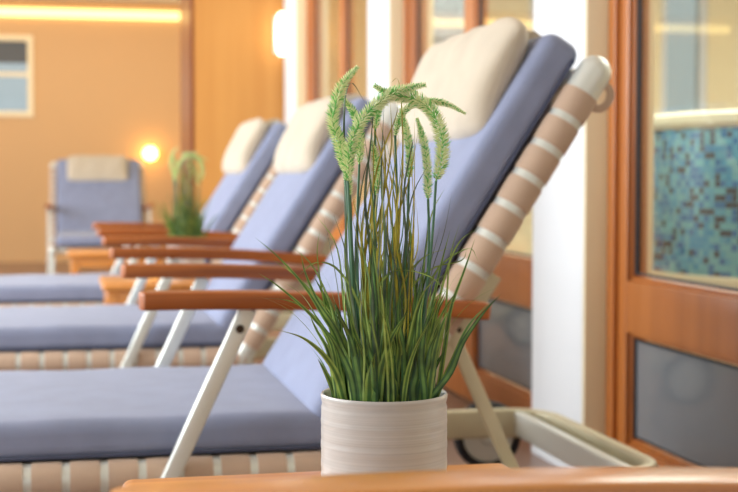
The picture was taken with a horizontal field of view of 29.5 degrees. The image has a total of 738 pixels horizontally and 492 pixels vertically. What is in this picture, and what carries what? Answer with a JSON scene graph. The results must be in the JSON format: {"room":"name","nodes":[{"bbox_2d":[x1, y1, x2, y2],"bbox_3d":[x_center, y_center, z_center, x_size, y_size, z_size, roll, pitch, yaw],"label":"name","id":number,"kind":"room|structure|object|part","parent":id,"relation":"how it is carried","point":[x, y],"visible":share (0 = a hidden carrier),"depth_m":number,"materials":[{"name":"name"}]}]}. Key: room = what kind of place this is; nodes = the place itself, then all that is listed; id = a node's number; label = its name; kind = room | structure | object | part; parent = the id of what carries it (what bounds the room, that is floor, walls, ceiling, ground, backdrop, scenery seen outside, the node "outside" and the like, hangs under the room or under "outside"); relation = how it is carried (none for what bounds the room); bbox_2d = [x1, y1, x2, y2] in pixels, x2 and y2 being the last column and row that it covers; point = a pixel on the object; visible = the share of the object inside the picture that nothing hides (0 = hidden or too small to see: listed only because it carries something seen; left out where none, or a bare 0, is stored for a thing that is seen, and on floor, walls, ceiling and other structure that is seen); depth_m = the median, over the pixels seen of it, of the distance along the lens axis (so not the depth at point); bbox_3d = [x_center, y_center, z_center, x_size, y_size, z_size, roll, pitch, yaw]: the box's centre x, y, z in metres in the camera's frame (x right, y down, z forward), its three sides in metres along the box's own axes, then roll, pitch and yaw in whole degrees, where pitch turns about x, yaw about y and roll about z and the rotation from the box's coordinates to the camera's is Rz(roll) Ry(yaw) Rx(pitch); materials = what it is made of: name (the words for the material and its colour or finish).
{"room":"spa","nodes":[
{"label":"spa","id":0,"kind":"room"},
{"bbox_2d":[0,0,180,262],"bbox_3d":[-4.094,-1.151,12.640,5.380,2.620,0.120,-1,3,-12],"label":"wall","id":1,"kind":"structure","parent":0,"point":[111,87],"depth_m":12.89,"materials":[{"name":"beige paint"}]},
{"bbox_2d":[0,35,33,116],"bbox_3d":[-3.599,-1.545,12.698,1.080,0.740,0.100,-1,3,-12],"label":"window","id":2,"kind":"structure","parent":1,"relation":"in","point":[13,48],"depth_m":12.75,"materials":[{"name":"beige paint"}]},
{"bbox_2d":[0,41,26,62],"bbox_3d":[-3.599,-1.764,12.688,0.980,0.200,0.010,-1,3,-12],"label":"blind","id":3,"kind":"object","parent":2,"relation":"attached to","point":[10,51],"depth_m":12.76,"materials":[{"name":"grey"}]},
{"bbox_2d":[0,7,179,19],"bbox_3d":[-4.066,-2.113,12.513,5.200,0.077,0.049,-1,3,-12],"label":"light","id":4,"kind":"object","parent":1,"relation":"attached to","point":[4,11],"visible":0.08,"depth_m":12.81,"materials":[{"name":"yellow"}]},
{"bbox_2d":[143,147,156,159],"bbox_3d":[-2.026,-0.856,12.959,0.124,0.124,0.162,-1,3,-12],"label":"wall lamp","id":5,"kind":"object","parent":1,"relation":"attached to","point":[150,153],"visible":1,"depth_m":12.90,"materials":[{"name":"white glass"}]},
{"bbox_2d":[86,0,179,2],"bbox_3d":[-2.484,-1.861,5.186,5.380,0.100,13.750,-1,3,-12],"label":"ceiling","id":6,"kind":"structure","parent":0,"point":[162,1],"depth_m":12.22,"materials":[{"name":"beige paint"}]},
{"bbox_2d":[194,0,283,213],"bbox_3d":[-0.772,-0.807,8.512,0.645,2.320,0.720,-1,3,-12],"label":"wall partition","id":7,"kind":"structure","parent":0,"point":[239,77],"depth_m":8.13,"materials":[{"name":"brown wood"}]},
{"bbox_2d":[180,0,194,219],"bbox_3d":[-1.097,-0.803,8.442,0.020,2.320,0.730,-1,3,-12],"label":"trim","id":8,"kind":"structure","parent":7,"relation":"attached to","point":[186,6],"depth_m":8.29,"materials":[{"name":"brown wood"}]},
{"bbox_2d":[274,12,285,55],"bbox_3d":[-0.512,-1.229,8.129,0.070,0.250,0.090,-1,3,-12],"label":"wall lamp","id":9,"kind":"object","parent":7,"relation":"attached to","point":[279,21],"visible":1,"depth_m":8.09,"materials":[{"name":"white glass"}]},
{"bbox_3d":[-0.519,-1.231,8.163,0.070,0.220,0.020,-1,3,-12],"label":"wall plate","id":10,"kind":"part","parent":9,"relation":"part of","materials":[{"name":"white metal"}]},
{"bbox_2d":[0,261,555,467],"bbox_3d":[-0.772,0.504,6.412,9.200,0.100,15.200,-1,3,-12],"label":"floor","id":11,"kind":"structure","parent":0,"point":[524,457],"depth_m":4.93,"materials":[{"name":"brown wood"}]},
{"bbox_2d":[45,155,153,273],"bbox_3d":[-2.016,-0.211,10.489,0.804,0.960,1.761,-1,3,-12],"label":"sun lounger","id":12,"kind":"object","parent":11,"relation":"on","point":[85,190],"visible":0.65,"depth_m":10.92,"materials":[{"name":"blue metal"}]},
{"bbox_3d":[-2.380,-0.019,10.410,0.020,0.535,0.270,-1,3,-12],"label":"leg","id":13,"kind":"part","parent":12,"relation":"part of","materials":[{"name":"white metal"}]},
{"bbox_3d":[-2.431,-0.294,10.632,0.056,0.056,0.587,-1,3,-12],"label":"armrest","id":14,"kind":"part","parent":12,"relation":"part of","materials":[{"name":"red wood"}]},
{"bbox_3d":[-2.288,0.007,10.148,0.055,0.055,1.190,-1,3,-12],"label":"rail","id":15,"kind":"part","parent":12,"relation":"part of","materials":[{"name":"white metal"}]},
{"bbox_3d":[-2.182,0.164,9.665,0.026,0.239,0.048,-1,3,-12],"label":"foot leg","id":16,"kind":"part","parent":12,"relation":"part of","materials":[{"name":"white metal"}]},
{"bbox_3d":[-2.466,-0.331,10.950,0.060,0.664,0.584,-1,3,-12],"label":"rail","id":17,"kind":"part","parent":12,"relation":"part of","materials":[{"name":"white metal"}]},
{"bbox_2d":[56,231,102,245],"bbox_3d":[-1.944,-0.061,10.201,0.647,0.072,1.145,-1,3,-12],"label":"seat cushion","id":18,"kind":"object","parent":12,"relation":"on","point":[63,238],"depth_m":9.63,"materials":[{"name":"blue fabric"}]},
{"bbox_2d":[67,155,127,180],"bbox_3d":[-2.149,-0.613,11.080,0.470,0.214,0.151,-1,3,-12],"label":"pillow","id":19,"kind":"object","parent":12,"relation":"on","point":[80,167],"depth_m":11.04,"materials":[{"name":"beige fabric"}]},
{"bbox_2d":[57,159,141,232],"bbox_3d":[-2.115,-0.384,10.978,0.647,0.594,0.528,-1,3,-12],"label":"cushion","id":20,"kind":"object","parent":12,"relation":"on","point":[89,191],"depth_m":10.95,"materials":[{"name":"blue fabric"}]},
{"bbox_3d":[-1.801,-0.338,11.094,0.060,0.664,0.584,-1,3,-12],"label":"rail","id":21,"kind":"part","parent":12,"relation":"part of","materials":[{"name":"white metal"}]},
{"bbox_3d":[-1.700,-0.301,10.790,0.056,0.056,0.587,-1,3,-12],"label":"armrest","id":22,"kind":"part","parent":12,"relation":"part of","materials":[{"name":"red wood"}]},
{"bbox_3d":[-1.649,-0.026,10.569,0.020,0.535,0.270,-1,3,-12],"label":"leg","id":23,"kind":"part","parent":12,"relation":"part of","materials":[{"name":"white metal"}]},
{"bbox_2d":[67,248,161,273],"bbox_3d":[-1.224,0.228,6.762,0.456,0.417,0.420,-1,3,-12],"label":"side table","id":24,"kind":"object","parent":11,"relation":"on","point":[87,257],"visible":0.39,"depth_m":6.54,"materials":[{"name":"orange wood"}]},
{"bbox_3d":[-1.375,0.251,6.551,0.036,0.392,0.036,-1,3,-12],"label":"leg","id":25,"kind":"part","parent":24,"relation":"part of","materials":[{"name":"orange wood"}]},
{"bbox_2d":[0,118,292,329],"bbox_3d":[-1.024,-0.001,5.555,1.761,1.005,0.804,-1,3,-12],"label":"sun lounger","id":26,"kind":"object","parent":11,"relation":"on","point":[248,160],"visible":0.32,"depth_m":5.33,"materials":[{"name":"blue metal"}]},
{"bbox_3d":[-1.231,0.242,5.173,1.190,0.055,0.055,-1,3,-12],"label":"rail","id":27,"kind":"part","parent":26,"relation":"part of","materials":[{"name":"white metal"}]},
{"bbox_2d":[0,273,119,300],"bbox_3d":[-1.320,0.161,5.490,1.145,0.072,0.647,-1,3,-12],"label":"seat cushion","id":28,"kind":"object","parent":26,"relation":"on","point":[28,287],"depth_m":5.22,"materials":[{"name":"blue fabric"}]},
{"bbox_3d":[-1.113,0.193,5.928,0.270,0.535,0.020,-1,3,-12],"label":"leg","id":29,"kind":"part","parent":26,"relation":"part of","materials":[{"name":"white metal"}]},
{"bbox_3d":[-0.878,-0.074,5.967,0.587,0.056,0.056,-1,3,-12],"label":"armrest","id":30,"kind":"part","parent":26,"relation":"part of","materials":[{"name":"red wood"}]},
{"bbox_3d":[-0.954,0.227,5.198,0.270,0.535,0.020,-1,3,-12],"label":"leg","id":31,"kind":"part","parent":26,"relation":"part of","materials":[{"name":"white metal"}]},
{"bbox_3d":[-0.719,-0.040,5.237,0.587,0.056,0.056,-1,3,-12],"label":"armrest","id":32,"kind":"part","parent":26,"relation":"part of","materials":[{"name":"red wood"}]},
{"bbox_2d":[198,122,287,262],"bbox_3d":[-0.581,-0.161,5.635,0.447,0.654,0.647,-1,3,-12],"label":"cushion","id":33,"kind":"object","parent":26,"relation":"on","point":[248,159],"depth_m":5.35,"materials":[{"name":"blue fabric"}]},
{"bbox_2d":[222,118,266,174],"bbox_3d":[-0.505,-0.395,5.649,0.130,0.226,0.590,-1,3,-12],"label":"pillow","id":34,"kind":"object","parent":26,"relation":"on","point":[251,135],"depth_m":5.39,"materials":[{"name":"beige fabric"}]},
{"bbox_3d":[-0.460,-0.101,5.325,0.490,0.734,0.060,-1,3,-12],"label":"rail","id":35,"kind":"part","parent":26,"relation":"part of","materials":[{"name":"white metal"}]},
{"bbox_3d":[-0.485,0.276,5.685,0.657,0.064,0.704,-1,3,-12],"label":"frame","id":36,"kind":"part","parent":26,"relation":"part of","materials":[{"name":"beige metal"}]},
{"bbox_2d":[99,275,211,304],"bbox_3d":[-0.690,0.320,4.813,0.456,0.417,0.420,-1,3,-12],"label":"side table","id":37,"kind":"object","parent":11,"relation":"on","point":[117,290],"visible":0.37,"depth_m":4.59,"materials":[{"name":"orange wood"}]},
{"bbox_3d":[-0.841,0.343,4.602,0.036,0.392,0.036,-1,3,-12],"label":"leg","id":38,"kind":"part","parent":37,"relation":"part of","materials":[{"name":"orange wood"}]},
{"bbox_2d":[153,147,216,278],"bbox_3d":[-0.634,-0.116,4.823,0.206,0.452,0.232,1,3,28],"label":"potted grass","id":39,"kind":"object","parent":37,"relation":"on","point":[184,226],"depth_m":4.81,"materials":[{"name":"green plant"}]},
{"bbox_2d":[167,246,203,278],"bbox_3d":[-0.635,0.048,4.843,0.128,0.124,0.128,-1,3,-18],"label":"pot","id":40,"kind":"object","parent":39,"relation":"on","point":[182,260],"depth_m":4.79,"materials":[{"name":"beige ceramic"}]},
{"bbox_2d":[0,93,436,450],"bbox_3d":[-0.706,0.065,4.091,1.761,1.013,0.804,-1,3,-12],"label":"sun lounger","id":41,"kind":"object","parent":11,"relation":"on","point":[308,185],"visible":0.64,"depth_m":3.85,"materials":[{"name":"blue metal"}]},
{"bbox_3d":[-0.913,0.311,3.709,1.190,0.055,0.055,-1,3,-12],"label":"rail","id":42,"kind":"part","parent":41,"relation":"part of","materials":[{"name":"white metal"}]},
{"bbox_2d":[0,304,227,348],"bbox_3d":[-1.001,0.230,4.026,1.145,0.072,0.647,-1,3,-12],"label":"seat cushion","id":43,"kind":"object","parent":41,"relation":"on","point":[92,326],"depth_m":3.81,"materials":[{"name":"blue fabric"}]},
{"bbox_3d":[-0.794,0.262,4.464,0.270,0.535,0.020,-1,3,-12],"label":"leg","id":44,"kind":"part","parent":41,"relation":"part of","materials":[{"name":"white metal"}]},
{"bbox_3d":[-0.635,0.296,3.734,0.270,0.535,0.020,-1,3,-12],"label":"leg","id":45,"kind":"part","parent":41,"relation":"part of","materials":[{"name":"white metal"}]},
{"bbox_3d":[-0.560,-0.005,4.502,0.587,0.056,0.056,-1,3,-12],"label":"armrest","id":46,"kind":"part","parent":41,"relation":"part of","materials":[{"name":"red wood"}]},
{"bbox_3d":[-0.401,0.029,3.772,0.587,0.056,0.056,-1,3,-12],"label":"armrest","id":47,"kind":"part","parent":41,"relation":"part of","materials":[{"name":"red wood"}]},
{"bbox_3d":[-0.167,0.345,4.221,0.657,0.064,0.704,-1,3,-12],"label":"frame","id":48,"kind":"part","parent":41,"relation":"part of","materials":[{"name":"beige metal"}]},
{"bbox_2d":[205,97,375,329],"bbox_3d":[-0.260,-0.096,4.171,0.452,0.662,0.647,-1,3,-12],"label":"cushion","id":49,"kind":"object","parent":41,"relation":"on","point":[306,165],"depth_m":3.90,"materials":[{"name":"blue fabric"}]},
{"bbox_2d":[274,97,340,173],"bbox_3d":[-0.189,-0.322,4.185,0.130,0.226,0.590,-1,3,-12],"label":"pillow","id":50,"kind":"object","parent":41,"relation":"on","point":[305,139],"depth_m":3.98,"materials":[{"name":"beige fabric"}]},
{"bbox_3d":[-0.142,-0.032,3.861,0.490,0.734,0.060,-1,3,-12],"label":"rail","id":51,"kind":"part","parent":41,"relation":"part of","materials":[{"name":"blue fabric"}]},
{"bbox_2d":[0,17,656,491],"bbox_3d":[-0.388,0.112,2.626,1.761,1.056,0.804,-1,3,-12],"label":"sun lounger","id":52,"kind":"object","parent":11,"relation":"on","point":[518,90],"visible":0.72,"depth_m":2.41,"materials":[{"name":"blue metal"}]},
{"bbox_3d":[-0.595,0.380,2.245,1.190,0.055,0.055,-1,3,-12],"label":"rail","id":53,"kind":"part","parent":52,"relation":"part of","materials":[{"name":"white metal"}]},
{"bbox_2d":[0,364,320,457],"bbox_3d":[-0.683,0.299,2.561,1.145,0.072,0.647,-1,3,-12],"label":"seat cushion","id":54,"kind":"object","parent":52,"relation":"on","point":[132,411],"depth_m":2.36,"materials":[{"name":"blue fabric"}]},
{"bbox_3d":[-0.476,0.331,3.000,0.270,0.535,0.020,-1,3,-12],"label":"leg","id":55,"kind":"part","parent":52,"relation":"part of","materials":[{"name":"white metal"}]},
{"bbox_3d":[-0.317,0.365,2.270,0.270,0.535,0.020,-1,3,-12],"label":"leg","id":56,"kind":"part","parent":52,"relation":"part of","materials":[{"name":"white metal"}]},
{"bbox_3d":[-0.241,0.064,3.038,0.587,0.056,0.056,-1,3,-12],"label":"armrest","id":57,"kind":"part","parent":52,"relation":"part of","materials":[{"name":"red wood"}]},
{"bbox_3d":[-0.083,0.099,2.308,0.587,0.056,0.056,-1,3,-12],"label":"armrest","id":58,"kind":"part","parent":52,"relation":"part of","materials":[{"name":"red wood"}]},
{"bbox_2d":[263,34,576,417],"bbox_3d":[0.068,-0.039,2.709,0.472,0.686,0.647,-1,3,-12],"label":"cushion","id":59,"kind":"object","parent":52,"relation":"on","point":[507,86],"depth_m":2.44,"materials":[{"name":"blue fabric"}]},
{"bbox_2d":[396,17,527,144],"bbox_3d":[0.168,-0.308,2.726,0.131,0.226,0.600,-1,3,-12],"label":"pillow","id":60,"kind":"object","parent":52,"relation":"on","point":[476,70],"depth_m":2.49,"materials":[{"name":"beige fabric"}]},
{"bbox_3d":[0.178,0.038,2.397,0.493,0.732,0.060,-1,3,-12],"label":"rail","id":61,"kind":"part","parent":52,"relation":"part of","materials":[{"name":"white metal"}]},
{"bbox_3d":[0.152,0.414,2.757,0.657,0.064,0.704,-1,3,-12],"label":"frame","id":62,"kind":"part","parent":52,"relation":"part of","materials":[{"name":"beige metal"}]},
{"bbox_2d":[111,463,737,491],"bbox_3d":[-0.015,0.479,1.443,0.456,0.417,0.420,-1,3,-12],"label":"side table","id":63,"kind":"object","parent":11,"relation":"on","point":[134,482],"visible":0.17,"depth_m":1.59,"materials":[{"name":"orange wood"}]},
{"bbox_2d":[256,65,500,474],"bbox_3d":[0.013,0.046,1.399,0.232,0.452,0.206,-3,4,-44],"label":"potted grass","id":64,"kind":"object","parent":63,"relation":"on","point":[383,410],"depth_m":1.38,"materials":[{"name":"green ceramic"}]},
{"bbox_3d":[-0.015,0.042,1.402,0.021,0.234,0.005,-1,3,-19],"label":"stem","id":65,"kind":"part","parent":64,"relation":"part of","materials":[{"name":"green plant"}]},
{"bbox_3d":[-0.011,0.048,1.392,0.022,0.224,0.007,-2,3,-30],"label":"stem","id":66,"kind":"part","parent":64,"relation":"part of","materials":[{"name":"green plant"}]},
{"bbox_3d":[-0.011,0.054,1.408,0.021,0.210,0.005,-1,3,-18],"label":"stem","id":67,"kind":"part","parent":64,"relation":"part of","materials":[{"name":"green plant"}]},
{"bbox_3d":[-0.007,0.038,1.421,0.017,0.241,0.005,2,3,34],"label":"stem","id":68,"kind":"part","parent":64,"relation":"part of","materials":[{"name":"green plant"}]},
{"bbox_3d":[0.008,0.020,1.426,0.004,0.276,0.015,-1,3,-24],"label":"stem","id":69,"kind":"part","parent":64,"relation":"part of","materials":[{"name":"green plant"}]},
{"bbox_2d":[321,388,447,474],"bbox_3d":[0.015,0.209,1.419,0.128,0.124,0.128,0,3,0],"label":"pot","id":70,"kind":"object","parent":64,"relation":"attached to","point":[364,430],"depth_m":1.37,"materials":[{"name":"beige ceramic"}]},
{"bbox_3d":[0.026,0.023,1.418,0.007,0.270,0.009,0,3,0],"label":"stem","id":71,"kind":"part","parent":64,"relation":"part of","materials":[{"name":"green plant"}]},
{"bbox_3d":[0.033,0.045,1.421,0.018,0.226,0.006,-1,3,-22],"label":"stem","id":72,"kind":"part","parent":64,"relation":"part of","materials":[{"name":"green plant"}]},
{"bbox_3d":[0.049,0.056,1.414,0.026,0.206,0.005,0,3,0],"label":"stem","id":73,"kind":"part","parent":64,"relation":"part of","materials":[{"name":"green plant"}]},
{"bbox_3d":[0.052,0.047,1.395,0.030,0.224,0.014,0,3,0],"label":"stem","id":74,"kind":"part","parent":64,"relation":"part of","materials":[{"name":"green plant"}]},
{"bbox_2d":[652,109,737,365],"bbox_3d":[1.659,0.049,4.717,1.550,0.968,1.550,-1,3,-12],"label":"tub","id":75,"kind":"object","parent":11,"relation":"on","point":[695,179],"visible":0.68,"depth_m":4.34,"materials":[{"name":"blue tile"}]},
{"bbox_2d":[284,0,295,124],"bbox_3d":[-0.362,-0.782,7.994,0.183,2.320,0.408,-1,3,-12],"label":"column","id":76,"kind":"structure","parent":0,"point":[289,5],"depth_m":7.95,"materials":[{"name":"white paint"}]},
{"bbox_2d":[296,0,327,108],"bbox_3d":[-0.316,-0.773,7.789,0.181,2.320,0.012,-1,3,-12],"label":"trim","id":77,"kind":"structure","parent":76,"relation":"attached to","point":[300,4],"depth_m":7.76,"materials":[{"name":"beige paint"}]},
{"bbox_2d":[368,0,388,193],"bbox_3d":[0.124,-0.677,5.758,0.183,2.320,0.388,-1,3,-12],"label":"column","id":78,"kind":"structure","parent":0,"point":[378,10],"depth_m":5.72,"materials":[{"name":"white paint"}]},
{"bbox_2d":[389,0,433,156],"bbox_3d":[0.167,-0.668,5.564,0.181,2.320,0.012,-1,3,-12],"label":"trim","id":79,"kind":"structure","parent":78,"relation":"attached to","point":[395,6],"depth_m":5.54,"materials":[{"name":"beige paint"}]},
{"bbox_2d":[328,0,737,257],"bbox_3d":[1.312,-1.004,9.519,3.780,2.620,0.120,-1,3,-12],"label":"wall","id":80,"kind":"structure","parent":0,"point":[722,15],"depth_m":9.46,"materials":[{"name":"beige paint"}]},
{"bbox_2d":[529,0,533,30],"bbox_3d":[1.302,-1.244,9.506,0.500,1.200,0.080,-1,3,-12],"label":"window","id":81,"kind":"structure","parent":80,"relation":"in","point":[531,2],"depth_m":9.40,"materials":[{"name":"white paint"}]},
{"bbox_2d":[660,0,706,113],"bbox_3d":[2.157,-1.253,9.691,0.350,1.200,0.080,-1,3,-12],"label":"window","id":82,"kind":"structure","parent":80,"relation":"in","point":[701,5],"depth_m":9.68,"materials":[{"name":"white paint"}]},
{"bbox_2d":[531,0,584,466],"bbox_3d":[0.580,-0.578,3.662,0.183,2.320,0.383,-1,3,-12],"label":"column","id":83,"kind":"structure","parent":0,"point":[558,212],"depth_m":3.64,"materials":[{"name":"white paint"}]},
{"bbox_2d":[582,0,654,434],"bbox_3d":[0.623,-0.569,3.470,0.181,2.320,0.012,-1,3,-12],"label":"trim","id":84,"kind":"structure","parent":83,"relation":"attached to","point":[596,11],"depth_m":3.48,"materials":[{"name":"beige paint"}]},
{"bbox_3d":[0.061,-0.844,6.120,0.110,2.620,14.400,-1,3,-12],"label":"wall","id":85,"kind":"structure","parent":0,"visible":0},
{"bbox_2d":[306,0,353,267],"bbox_3d":[-0.105,-0.649,6.872,0.090,2.160,1.880,-1,3,-12],"label":"door","id":86,"kind":"structure","parent":85,"relation":"in","point":[314,8],"depth_m":7.65,"materials":[{"name":"orange wood"}]},
{"bbox_2d":[403,0,532,408],"bbox_3d":[0.365,-0.547,4.710,0.090,2.160,1.750,-1,3,-12],"label":"door","id":87,"kind":"structure","parent":85,"relation":"in","point":[499,348],"depth_m":4.44,"materials":[{"name":"orange wood"}]},
{"bbox_3d":[0.443,0.301,4.341,0.004,0.242,0.704,-1,3,-12],"label":"pane","id":88,"kind":"part","parent":87,"relation":"part of","materials":[{"name":"grey glass"}]},
{"bbox_2d":[605,0,737,467],"bbox_3d":[0.820,-0.449,2.613,0.090,2.160,1.755,-1,3,-12],"label":"door","id":89,"kind":"structure","parent":85,"relation":"in","point":[674,407],"depth_m":3.33,"materials":[{"name":"orange wood"}]},
{"bbox_3d":[0.722,0.361,3.057,0.004,0.242,0.706,-1,3,-12],"label":"pane","id":90,"kind":"part","parent":89,"relation":"part of","materials":[{"name":"grey glass"}]}
]}

